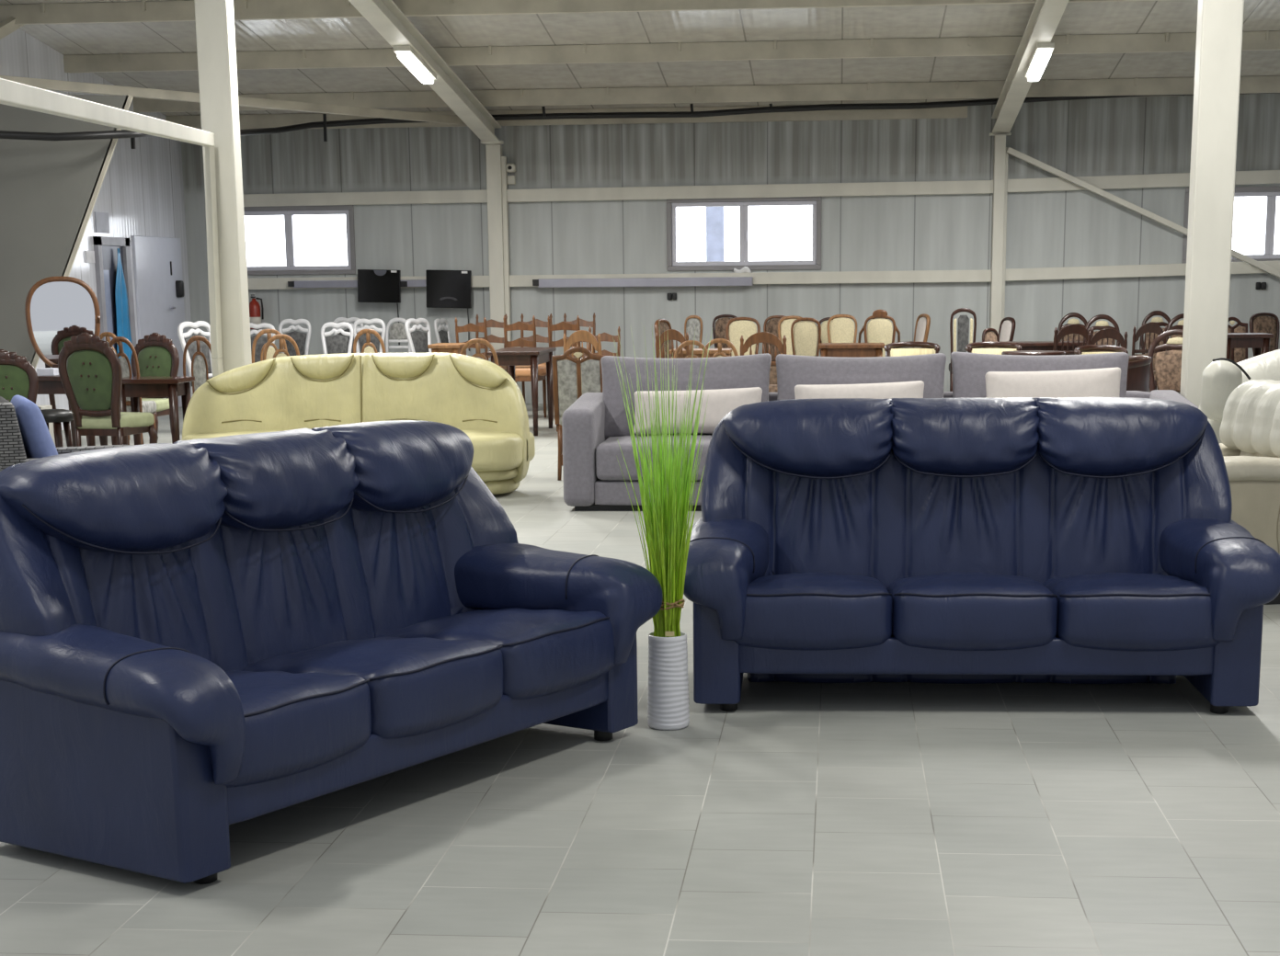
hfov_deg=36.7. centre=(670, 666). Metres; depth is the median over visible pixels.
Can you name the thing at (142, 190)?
wall
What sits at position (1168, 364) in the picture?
dining chair
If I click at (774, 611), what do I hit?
seat cushion
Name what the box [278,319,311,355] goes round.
dining chair
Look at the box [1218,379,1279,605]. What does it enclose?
sofa
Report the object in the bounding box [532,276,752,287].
cable tray
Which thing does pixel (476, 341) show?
dining chair
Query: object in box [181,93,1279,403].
wall
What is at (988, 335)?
dining chair
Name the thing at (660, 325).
dining chair
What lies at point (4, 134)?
cable bundle
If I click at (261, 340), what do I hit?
dining chair
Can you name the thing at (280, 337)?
dining chair
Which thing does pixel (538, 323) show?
dining chair
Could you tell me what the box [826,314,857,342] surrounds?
dining chair
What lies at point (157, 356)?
dining chair
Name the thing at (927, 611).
seat cushion
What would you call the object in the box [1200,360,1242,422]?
cushion
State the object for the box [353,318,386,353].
dining chair
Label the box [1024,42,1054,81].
ceiling light
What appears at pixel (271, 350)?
dining chair
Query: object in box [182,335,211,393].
dining chair
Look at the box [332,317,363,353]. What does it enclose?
dining chair
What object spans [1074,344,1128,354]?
tub chair
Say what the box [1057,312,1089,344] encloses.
dining chair
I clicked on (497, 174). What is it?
steel column
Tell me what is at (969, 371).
cushion
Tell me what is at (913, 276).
wall beam
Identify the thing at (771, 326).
dining chair
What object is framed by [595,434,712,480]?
seat cushion
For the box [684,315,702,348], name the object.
dining chair
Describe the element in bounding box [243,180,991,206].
wall beam
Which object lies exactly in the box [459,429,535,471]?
seat cushion
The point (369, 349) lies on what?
dining chair
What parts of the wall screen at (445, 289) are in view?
power cord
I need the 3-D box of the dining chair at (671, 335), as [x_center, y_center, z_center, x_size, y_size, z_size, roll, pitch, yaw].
[0.071,-2.623,17.916,0.342,1.013,0.514,2,12,13]
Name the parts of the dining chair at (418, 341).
rail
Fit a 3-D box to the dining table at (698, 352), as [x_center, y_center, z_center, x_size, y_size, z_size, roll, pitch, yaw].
[0.304,-2.760,19.178,0.600,0.772,0.500,0,11,5]
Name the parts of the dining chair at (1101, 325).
rail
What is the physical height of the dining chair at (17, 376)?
1.018 m
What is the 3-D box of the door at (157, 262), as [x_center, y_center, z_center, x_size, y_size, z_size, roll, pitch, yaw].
[-5.912,-4.007,22.580,0.092,1.988,1.551,0,11,5]
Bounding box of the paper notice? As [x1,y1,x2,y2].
[84,251,95,262]
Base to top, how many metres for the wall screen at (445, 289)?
0.944 m
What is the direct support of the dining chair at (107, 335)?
on the floor
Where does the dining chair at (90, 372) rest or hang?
on the floor
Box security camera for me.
[505,163,515,172]
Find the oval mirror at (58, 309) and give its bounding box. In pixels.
[24,276,100,447]
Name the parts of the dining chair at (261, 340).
rail, frame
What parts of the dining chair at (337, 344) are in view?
rail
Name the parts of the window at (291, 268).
sash, sash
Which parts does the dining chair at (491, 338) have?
post, post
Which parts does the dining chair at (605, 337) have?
post, post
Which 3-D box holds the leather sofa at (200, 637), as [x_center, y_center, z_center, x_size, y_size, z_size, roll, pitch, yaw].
[-0.948,-0.147,5.610,0.892,1.031,2.136,7,13,32]
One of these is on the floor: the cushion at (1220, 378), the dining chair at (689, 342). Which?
the dining chair at (689, 342)
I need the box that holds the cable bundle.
[0,92,1279,148]
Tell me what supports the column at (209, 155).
on the floor
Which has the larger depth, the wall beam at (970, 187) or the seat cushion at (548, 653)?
the wall beam at (970, 187)
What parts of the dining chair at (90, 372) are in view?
leg, frame, rail, leg, seat frame, seat, leg, leg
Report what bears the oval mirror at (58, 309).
on the floor
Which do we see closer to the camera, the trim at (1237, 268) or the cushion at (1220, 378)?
the cushion at (1220, 378)
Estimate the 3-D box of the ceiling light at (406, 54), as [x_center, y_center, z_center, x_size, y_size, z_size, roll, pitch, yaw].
[-2.421,-5.715,18.360,0.160,0.235,1.186,0,11,5]
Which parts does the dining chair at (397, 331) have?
rail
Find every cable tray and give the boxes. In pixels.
[287,279,425,287]
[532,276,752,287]
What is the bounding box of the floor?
[0,403,1279,955]
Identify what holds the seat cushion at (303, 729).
on the leather sofa at (200, 637)
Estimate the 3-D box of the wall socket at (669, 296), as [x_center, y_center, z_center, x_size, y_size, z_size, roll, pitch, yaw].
[0.019,-4.361,22.753,0.114,0.084,0.040,1,11,8]
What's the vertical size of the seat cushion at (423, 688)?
0.257 m
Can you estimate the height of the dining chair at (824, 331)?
1.022 m
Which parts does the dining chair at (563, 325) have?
post, leg, post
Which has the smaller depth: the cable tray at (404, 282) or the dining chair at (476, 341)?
the dining chair at (476, 341)
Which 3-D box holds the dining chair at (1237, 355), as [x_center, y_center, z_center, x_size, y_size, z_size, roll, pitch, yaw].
[5.860,-3.092,19.949,0.375,1.021,0.500,-1,11,-3]
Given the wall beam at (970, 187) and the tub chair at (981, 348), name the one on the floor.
the tub chair at (981, 348)
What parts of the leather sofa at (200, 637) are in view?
panel, armrest, backrest, armrest, panel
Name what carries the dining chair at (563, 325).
on the floor
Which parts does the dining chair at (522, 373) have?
post, seat frame, seat, post, leg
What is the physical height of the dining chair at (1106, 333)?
0.972 m
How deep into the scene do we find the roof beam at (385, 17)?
19.08 m
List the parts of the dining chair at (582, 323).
post, post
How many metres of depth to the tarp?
16.66 m
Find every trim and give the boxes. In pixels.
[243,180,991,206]
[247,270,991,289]
[991,170,1279,193]
[1005,260,1279,281]
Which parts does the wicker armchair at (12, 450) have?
backrest, arm, arm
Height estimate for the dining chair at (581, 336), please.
1.023 m
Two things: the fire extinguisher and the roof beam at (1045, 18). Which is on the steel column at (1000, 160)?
the roof beam at (1045, 18)
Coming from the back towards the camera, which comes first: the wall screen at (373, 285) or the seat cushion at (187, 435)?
the wall screen at (373, 285)
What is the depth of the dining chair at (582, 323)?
21.82 m
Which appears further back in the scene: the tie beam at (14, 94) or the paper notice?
the paper notice
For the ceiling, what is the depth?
19.13 m
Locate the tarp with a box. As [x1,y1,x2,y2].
[0,94,133,369]
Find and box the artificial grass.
[612,326,712,637]
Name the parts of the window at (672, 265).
sash, sash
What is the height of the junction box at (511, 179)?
0.100 m
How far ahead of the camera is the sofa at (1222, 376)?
10.37 m
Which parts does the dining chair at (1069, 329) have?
post, rail, rail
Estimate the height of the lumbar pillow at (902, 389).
0.345 m
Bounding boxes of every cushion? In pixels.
[10,395,58,458]
[181,430,284,440]
[224,671,371,788]
[242,637,502,739]
[375,607,614,699]
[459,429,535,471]
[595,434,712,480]
[600,353,771,439]
[734,572,892,651]
[775,353,946,400]
[887,572,1057,651]
[950,351,1129,398]
[1043,572,1220,651]
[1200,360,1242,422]
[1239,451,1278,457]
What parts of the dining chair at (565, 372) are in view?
post, leg, rail, post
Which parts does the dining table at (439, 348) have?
leg, leg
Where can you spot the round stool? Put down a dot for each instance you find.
(56, 417)
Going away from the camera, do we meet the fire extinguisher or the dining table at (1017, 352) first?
the dining table at (1017, 352)
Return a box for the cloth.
[733,266,751,273]
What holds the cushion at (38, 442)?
on the wicker armchair at (12, 450)
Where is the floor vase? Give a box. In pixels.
[647,631,689,731]
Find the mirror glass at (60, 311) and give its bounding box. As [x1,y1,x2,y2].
[30,281,94,364]
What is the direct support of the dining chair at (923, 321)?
on the floor
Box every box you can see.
[36,367,58,376]
[175,280,184,297]
[507,175,515,184]
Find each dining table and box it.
[36,373,117,445]
[120,376,194,445]
[427,342,466,354]
[487,347,556,436]
[669,348,731,358]
[818,342,885,357]
[999,341,1086,354]
[1001,350,1065,355]
[1226,332,1273,359]
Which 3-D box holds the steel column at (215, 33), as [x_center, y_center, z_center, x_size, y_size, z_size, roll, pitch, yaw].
[-3.314,-3.988,14.229,0.238,5.200,0.200,0,11,5]
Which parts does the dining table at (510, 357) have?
leg, leg, leg, leg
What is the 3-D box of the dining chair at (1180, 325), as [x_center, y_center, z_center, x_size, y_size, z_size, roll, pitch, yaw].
[5.497,-3.222,20.549,0.412,1.046,0.545,0,11,5]
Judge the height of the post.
5.000 m
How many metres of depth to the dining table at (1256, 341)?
19.22 m
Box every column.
[194,0,251,372]
[203,146,223,377]
[485,144,511,350]
[989,135,1008,333]
[1180,0,1244,407]
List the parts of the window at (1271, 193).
sash, sash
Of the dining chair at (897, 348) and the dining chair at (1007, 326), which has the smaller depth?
the dining chair at (897, 348)
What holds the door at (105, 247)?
in the wall at (142, 190)
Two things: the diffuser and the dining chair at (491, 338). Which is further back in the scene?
the dining chair at (491, 338)
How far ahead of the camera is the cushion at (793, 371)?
12.72 m
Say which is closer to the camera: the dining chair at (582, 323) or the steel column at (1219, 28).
the steel column at (1219, 28)
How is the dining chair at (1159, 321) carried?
on the floor
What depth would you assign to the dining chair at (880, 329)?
20.37 m
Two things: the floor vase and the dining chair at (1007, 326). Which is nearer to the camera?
the floor vase
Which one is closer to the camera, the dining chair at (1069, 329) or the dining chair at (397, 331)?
the dining chair at (1069, 329)
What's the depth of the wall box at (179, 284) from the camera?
23.00 m
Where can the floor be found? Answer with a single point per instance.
(802, 818)
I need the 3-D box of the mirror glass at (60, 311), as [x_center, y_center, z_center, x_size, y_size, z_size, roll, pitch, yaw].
[-5.074,-2.868,16.146,0.540,0.708,0.020,-3,12,-11]
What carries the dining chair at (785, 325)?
on the floor
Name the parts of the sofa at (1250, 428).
armrest, armrest, panel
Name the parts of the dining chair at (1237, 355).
rail, post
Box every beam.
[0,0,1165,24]
[0,16,23,39]
[0,75,462,124]
[0,78,215,146]
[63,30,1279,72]
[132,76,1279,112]
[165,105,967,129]
[348,0,503,144]
[989,0,1069,136]
[1006,147,1279,278]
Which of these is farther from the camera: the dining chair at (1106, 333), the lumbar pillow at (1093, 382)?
the dining chair at (1106, 333)
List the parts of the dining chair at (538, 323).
post, leg, post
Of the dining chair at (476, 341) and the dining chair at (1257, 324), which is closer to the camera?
the dining chair at (476, 341)
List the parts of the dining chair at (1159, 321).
rail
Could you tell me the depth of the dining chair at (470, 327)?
20.24 m
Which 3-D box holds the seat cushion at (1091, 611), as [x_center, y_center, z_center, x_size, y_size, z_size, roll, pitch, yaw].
[1.605,-0.200,6.745,0.566,0.258,0.628,0,11,4]
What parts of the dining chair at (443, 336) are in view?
rail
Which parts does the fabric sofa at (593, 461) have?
arm, frame, arm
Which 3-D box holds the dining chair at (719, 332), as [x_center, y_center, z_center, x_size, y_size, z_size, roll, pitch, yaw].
[0.652,-3.427,21.758,0.361,1.060,0.531,-1,11,-3]
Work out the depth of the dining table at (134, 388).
14.42 m
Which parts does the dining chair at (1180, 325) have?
rail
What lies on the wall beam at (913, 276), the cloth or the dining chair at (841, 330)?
the cloth
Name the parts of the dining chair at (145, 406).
frame, seat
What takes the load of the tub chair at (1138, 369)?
on the floor
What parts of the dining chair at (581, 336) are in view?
post, rail, post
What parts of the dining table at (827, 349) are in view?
leg, leg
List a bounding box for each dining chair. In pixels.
[0,349,38,403]
[57,332,158,446]
[99,331,130,440]
[109,336,156,445]
[130,332,179,444]
[177,320,212,396]
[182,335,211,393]
[250,322,275,362]
[251,329,287,363]
[262,334,299,360]
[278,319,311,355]
[320,321,354,354]
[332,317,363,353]
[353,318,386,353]
[353,329,386,353]
[385,318,411,353]
[404,318,431,353]
[434,318,450,342]
[454,317,488,360]
[460,338,499,365]
[475,313,507,371]
[502,315,546,417]
[520,313,552,401]
[547,315,581,421]
[552,346,604,480]
[562,330,601,388]
[563,312,595,357]
[588,326,620,359]
[654,319,674,358]
[654,329,689,358]
[673,340,709,358]
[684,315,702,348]
[701,338,738,357]
[712,314,739,348]
[725,317,760,356]
[740,331,787,392]
[763,315,787,366]
[777,315,802,354]
[790,317,821,356]
[817,317,834,351]
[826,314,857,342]
[857,309,900,356]
[913,313,930,342]
[948,308,976,391]
[982,328,999,342]
[998,317,1015,341]
[1053,324,1093,354]
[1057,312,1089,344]
[1085,314,1119,351]
[1087,328,1127,351]
[1131,322,1166,389]
[1141,310,1171,354]
[1147,329,1183,392]
[1165,313,1183,351]
[1227,317,1247,363]
[1248,312,1279,356]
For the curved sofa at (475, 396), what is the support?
on the floor
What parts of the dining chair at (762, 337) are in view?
post, rail, seat, post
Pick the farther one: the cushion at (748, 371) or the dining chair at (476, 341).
the dining chair at (476, 341)
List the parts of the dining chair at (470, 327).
post, post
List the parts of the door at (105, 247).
panel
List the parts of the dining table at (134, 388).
leg, leg, leg, leg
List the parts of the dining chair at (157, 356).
frame, seat, leg, seat frame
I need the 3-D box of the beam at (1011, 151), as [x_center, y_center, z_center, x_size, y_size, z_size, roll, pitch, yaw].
[5.451,-5.031,21.662,3.345,1.595,0.121,1,11,8]
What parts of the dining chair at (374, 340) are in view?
rail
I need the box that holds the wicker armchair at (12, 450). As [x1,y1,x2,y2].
[0,396,132,471]
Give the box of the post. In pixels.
[706,206,724,261]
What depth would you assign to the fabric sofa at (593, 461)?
12.68 m
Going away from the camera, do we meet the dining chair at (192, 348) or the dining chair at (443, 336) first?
the dining chair at (192, 348)
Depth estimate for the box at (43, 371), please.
14.58 m
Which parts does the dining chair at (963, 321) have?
leg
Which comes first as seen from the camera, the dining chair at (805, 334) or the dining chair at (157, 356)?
the dining chair at (157, 356)
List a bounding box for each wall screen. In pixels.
[357,269,400,344]
[425,269,471,351]
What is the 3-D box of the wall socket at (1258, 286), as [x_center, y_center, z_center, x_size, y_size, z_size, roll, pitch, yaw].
[6.675,-4.302,21.822,0.114,0.084,0.040,1,11,8]
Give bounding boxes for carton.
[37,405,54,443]
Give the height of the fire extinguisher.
0.416 m
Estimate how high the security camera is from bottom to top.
0.100 m
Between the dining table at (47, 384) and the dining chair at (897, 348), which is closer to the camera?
the dining table at (47, 384)
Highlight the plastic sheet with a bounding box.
[114,248,132,373]
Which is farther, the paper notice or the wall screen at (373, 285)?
the wall screen at (373, 285)
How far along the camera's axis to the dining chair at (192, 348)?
19.14 m
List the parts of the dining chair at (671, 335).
post, rail, post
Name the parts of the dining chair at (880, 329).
arm, frame, arm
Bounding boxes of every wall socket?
[666,293,676,299]
[1255,282,1266,289]
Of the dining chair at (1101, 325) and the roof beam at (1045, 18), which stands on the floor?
the dining chair at (1101, 325)
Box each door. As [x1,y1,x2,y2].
[92,236,136,352]
[132,235,188,407]
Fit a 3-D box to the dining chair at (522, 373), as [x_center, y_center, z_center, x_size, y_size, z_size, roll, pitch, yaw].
[-1.543,-3.178,20.521,0.396,1.101,0.552,1,11,7]
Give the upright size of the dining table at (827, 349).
0.801 m
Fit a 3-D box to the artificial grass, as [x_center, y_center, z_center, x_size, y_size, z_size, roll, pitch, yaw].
[-0.032,-0.582,6.293,0.322,1.073,0.342,-6,12,-24]
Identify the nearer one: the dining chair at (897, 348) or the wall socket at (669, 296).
the dining chair at (897, 348)
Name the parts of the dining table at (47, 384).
leg, leg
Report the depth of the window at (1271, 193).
21.72 m
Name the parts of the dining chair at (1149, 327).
post, rail, rail, post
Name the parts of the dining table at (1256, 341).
leg, leg, leg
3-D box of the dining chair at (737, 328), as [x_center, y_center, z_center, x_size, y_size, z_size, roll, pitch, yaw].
[0.787,-3.222,20.765,0.426,1.048,0.525,0,11,1]
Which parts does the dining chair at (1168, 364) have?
rail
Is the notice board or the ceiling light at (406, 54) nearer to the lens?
the ceiling light at (406, 54)
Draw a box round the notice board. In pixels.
[93,211,109,232]
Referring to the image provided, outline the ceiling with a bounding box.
[0,0,1279,115]
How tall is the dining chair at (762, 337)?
0.993 m
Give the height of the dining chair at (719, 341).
0.966 m
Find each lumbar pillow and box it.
[633,387,762,434]
[794,380,924,399]
[984,367,1120,398]
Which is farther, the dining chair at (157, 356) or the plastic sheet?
the plastic sheet
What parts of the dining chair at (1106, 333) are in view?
post, post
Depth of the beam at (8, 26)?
17.68 m
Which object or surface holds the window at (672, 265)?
in the wall at (1120, 136)
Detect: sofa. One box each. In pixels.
[0,420,662,884]
[181,353,535,494]
[561,351,1198,511]
[683,397,1279,714]
[1198,349,1279,443]
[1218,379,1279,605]
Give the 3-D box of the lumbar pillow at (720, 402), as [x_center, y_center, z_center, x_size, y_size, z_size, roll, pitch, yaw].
[0.180,-1.677,12.681,0.840,0.308,0.188,0,11,5]
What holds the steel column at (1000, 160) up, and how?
on the floor
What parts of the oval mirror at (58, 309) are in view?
frame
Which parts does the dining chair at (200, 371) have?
frame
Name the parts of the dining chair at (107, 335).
frame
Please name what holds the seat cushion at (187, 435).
on the curved sofa at (475, 396)
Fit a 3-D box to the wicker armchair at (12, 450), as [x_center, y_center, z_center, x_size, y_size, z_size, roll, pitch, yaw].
[-3.286,-1.031,10.515,0.819,0.870,0.740,-5,12,-23]
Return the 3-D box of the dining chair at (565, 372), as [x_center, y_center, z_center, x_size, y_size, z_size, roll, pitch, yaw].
[-0.651,-1.899,14.420,0.436,0.985,0.483,0,11,5]
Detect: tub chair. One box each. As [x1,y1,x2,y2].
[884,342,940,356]
[965,341,1021,354]
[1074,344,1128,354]
[1126,355,1152,392]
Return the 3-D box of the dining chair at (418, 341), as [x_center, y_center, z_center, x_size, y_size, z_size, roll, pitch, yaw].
[-2.543,-3.285,21.193,0.555,1.064,0.523,4,12,23]
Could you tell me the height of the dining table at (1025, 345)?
0.787 m
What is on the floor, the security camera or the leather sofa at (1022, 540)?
the leather sofa at (1022, 540)
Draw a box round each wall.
[0,28,192,430]
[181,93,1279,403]
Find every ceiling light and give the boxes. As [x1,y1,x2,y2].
[393,45,436,83]
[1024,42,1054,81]
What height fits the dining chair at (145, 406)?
1.058 m
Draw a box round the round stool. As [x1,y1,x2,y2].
[40,409,73,447]
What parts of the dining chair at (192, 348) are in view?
rail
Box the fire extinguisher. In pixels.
[249,294,263,329]
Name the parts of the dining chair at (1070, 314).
rail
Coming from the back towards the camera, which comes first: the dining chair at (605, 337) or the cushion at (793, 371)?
the dining chair at (605, 337)
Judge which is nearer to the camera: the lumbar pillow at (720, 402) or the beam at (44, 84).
the lumbar pillow at (720, 402)
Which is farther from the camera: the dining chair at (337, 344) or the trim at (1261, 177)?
the trim at (1261, 177)
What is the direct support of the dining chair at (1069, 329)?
on the floor
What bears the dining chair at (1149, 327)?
on the floor
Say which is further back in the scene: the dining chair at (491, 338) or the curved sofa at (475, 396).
the dining chair at (491, 338)
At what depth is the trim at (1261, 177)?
21.72 m
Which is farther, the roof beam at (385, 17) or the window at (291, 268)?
the window at (291, 268)
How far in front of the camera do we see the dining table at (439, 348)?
19.01 m
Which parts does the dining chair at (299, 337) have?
rail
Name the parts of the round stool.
seat, leg, leg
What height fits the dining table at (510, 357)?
0.800 m
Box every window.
[243,205,355,275]
[666,196,821,271]
[1181,186,1279,263]

